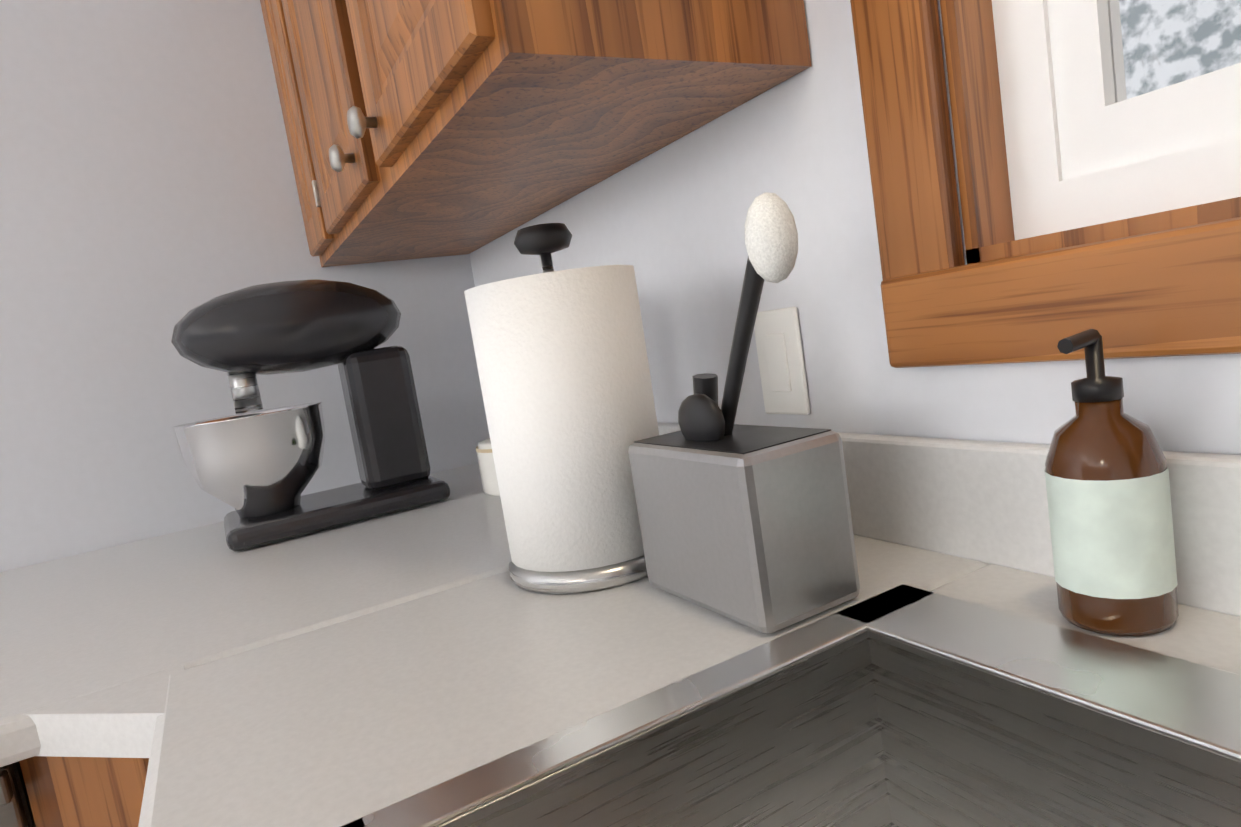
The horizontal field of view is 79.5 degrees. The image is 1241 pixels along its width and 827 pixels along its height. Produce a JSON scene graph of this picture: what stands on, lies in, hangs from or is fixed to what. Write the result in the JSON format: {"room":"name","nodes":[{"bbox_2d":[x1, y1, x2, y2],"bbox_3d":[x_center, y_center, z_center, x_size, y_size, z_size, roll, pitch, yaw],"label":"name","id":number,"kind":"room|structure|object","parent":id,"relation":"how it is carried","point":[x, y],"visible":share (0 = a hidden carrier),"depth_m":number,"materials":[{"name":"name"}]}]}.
{"room":"kitchen","nodes":[
{"label":"kitchen","id":0,"kind":"room"},
{"bbox_2d":[0,0,489,571],"bbox_3d":[-3.007,0.378,0.242,6.200,2.430,0.120,-12,7,-28],"label":"wall","id":1,"kind":"structure","parent":0,"point":[148,194],"depth_m":1.35,"materials":[{"name":"paint"}]},
{"bbox_2d":[469,0,1240,454],"bbox_3d":[1.222,-0.150,-0.987,0.120,2.430,6.346,-12,7,-28],"label":"wall","id":2,"kind":"structure","parent":0,"point":[669,220],"depth_m":0.75,"materials":[{"name":"paint"}]},
{"bbox_2d":[260,0,485,266],"bbox_3d":[-0.478,-0.689,1.419,0.327,0.758,0.223,-12,7,-28],"label":"upper cabinet","id":3,"kind":"object","parent":2,"relation":"attached to","point":[266,5],"depth_m":1.41,"materials":[{"name":"brown wood"}]},
{"bbox_2d":[272,0,587,255],"bbox_3d":[-0.324,-0.683,1.141,0.327,0.758,0.412,-12,7,-28],"label":"upper cabinet","id":4,"kind":"object","parent":2,"relation":"attached to","point":[347,224],"depth_m":1.17,"materials":[{"name":"brown wood"}]},
{"bbox_2d":[328,0,811,199],"bbox_3d":[-0.121,-0.674,0.775,0.327,0.758,0.426,-12,7,-28],"label":"upper cabinet","id":5,"kind":"object","parent":2,"relation":"attached to","point":[417,129],"depth_m":0.70,"materials":[{"name":"brown wood"}]},
{"bbox_2d":[754,307,809,414],"bbox_3d":[0.175,-0.056,0.818,0.009,0.116,0.070,-12,7,-28],"label":"light switch","id":6,"kind":"object","parent":2,"relation":"attached to","point":[780,360],"visible":0.92,"depth_m":0.78,"materials":[{"name":"white plastic"}]},
{"bbox_2d":[850,0,1240,367],"bbox_3d":[0.422,-0.551,0.214,0.203,1.046,0.985,-12,7,-28],"label":"kitchen window","id":7,"kind":"structure","parent":2,"relation":"in","point":[1092,196],"depth_m":0.57,"materials":[{"name":"brown wood"}]},
{"bbox_3d":[-1.257,1.651,-2.319,6.320,0.060,6.346,-12,7,-28],"label":"floor","id":8,"kind":"structure","parent":0,"visible":0},
{"bbox_2d":[0,762,35,826],"bbox_3d":[-0.912,0.781,0.810,0.690,0.863,0.732,-12,7,-28],"label":"dishwasher","id":9,"kind":"object","parent":8,"relation":"on","point":[15,809],"visible":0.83,"depth_m":0.64,"materials":[{"name":"metal"}]},
{"bbox_2d":[19,756,148,826],"bbox_3d":[-0.308,0.645,1.190,0.749,0.872,0.842,-12,7,-28],"label":"base cabinet","id":10,"kind":"object","parent":8,"relation":"on","point":[85,791],"depth_m":0.61,"materials":[{"name":"brown wood"}]},
{"bbox_2d":[12,464,471,569],"bbox_3d":[-1.235,0.329,0.671,2.717,0.139,0.840,-12,7,-28],"label":"countertop","id":11,"kind":"structure","parent":10,"relation":"on","point":[471,464],"depth_m":1.34,"materials":[{"name":"stone"}]},
{"bbox_2d":[171,279,449,550],"bbox_3d":[-0.527,-0.018,1.235,0.381,0.400,0.222,-12,7,-28],"label":"stand mixer","id":12,"kind":"object","parent":11,"relation":"on","point":[256,470],"visible":1,"depth_m":1.18,"materials":[{"name":"metal"}]},
{"bbox_2d":[476,438,499,495],"bbox_3d":[-0.170,0.081,1.269,0.141,0.088,0.141,-12,7,-28],"label":"crock","id":13,"kind":"object","parent":11,"relation":"on","point":[487,467],"visible":0.23,"depth_m":1.22,"materials":[{"name":"white ceramic"}]},
{"bbox_2d":[0,422,1240,826],"bbox_3d":[0.218,0.242,0.076,0.744,0.290,1.603,-12,7,-28],"label":"countertop","id":14,"kind":"structure","parent":10,"relation":"on","point":[436,666],"depth_m":0.52,"materials":[{"name":"stone"}]},
{"bbox_2d":[464,223,658,593],"bbox_3d":[-0.053,-0.017,0.764,0.180,0.352,0.180,-12,7,-28],"label":"paper towel holder","id":15,"kind":"object","parent":14,"relation":"on","point":[565,379],"visible":0.85,"depth_m":0.69,"materials":[{"name":"paper"}]},
{"bbox_2d":[628,192,859,632],"bbox_3d":[0.083,-0.005,0.616,0.100,0.319,0.170,-12,7,-28],"label":"caddy","id":16,"kind":"object","parent":14,"relation":"on","point":[750,526],"visible":1,"depth_m":0.56,"materials":[{"name":"metal"}]},
{"bbox_2d":[1045,329,1178,635],"bbox_3d":[0.311,0.040,0.480,0.066,0.190,0.067,-12,7,-28],"label":"soap dispenser","id":17,"kind":"object","parent":14,"relation":"on","point":[1109,506],"visible":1,"depth_m":0.46,"materials":[{"name":"orange glass"}]},
{"label":"outside","id":18,"kind":"structure","parent":0,"visible":0},
{"bbox_2d":[1119,0,1240,98],"bbox_3d":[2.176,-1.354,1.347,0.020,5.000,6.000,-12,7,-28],"label":"window pane","id":19,"kind":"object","parent":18,"point":[1201,44],"depth_m":2.28,"materials":[{"name":"clear glass"}]}
]}

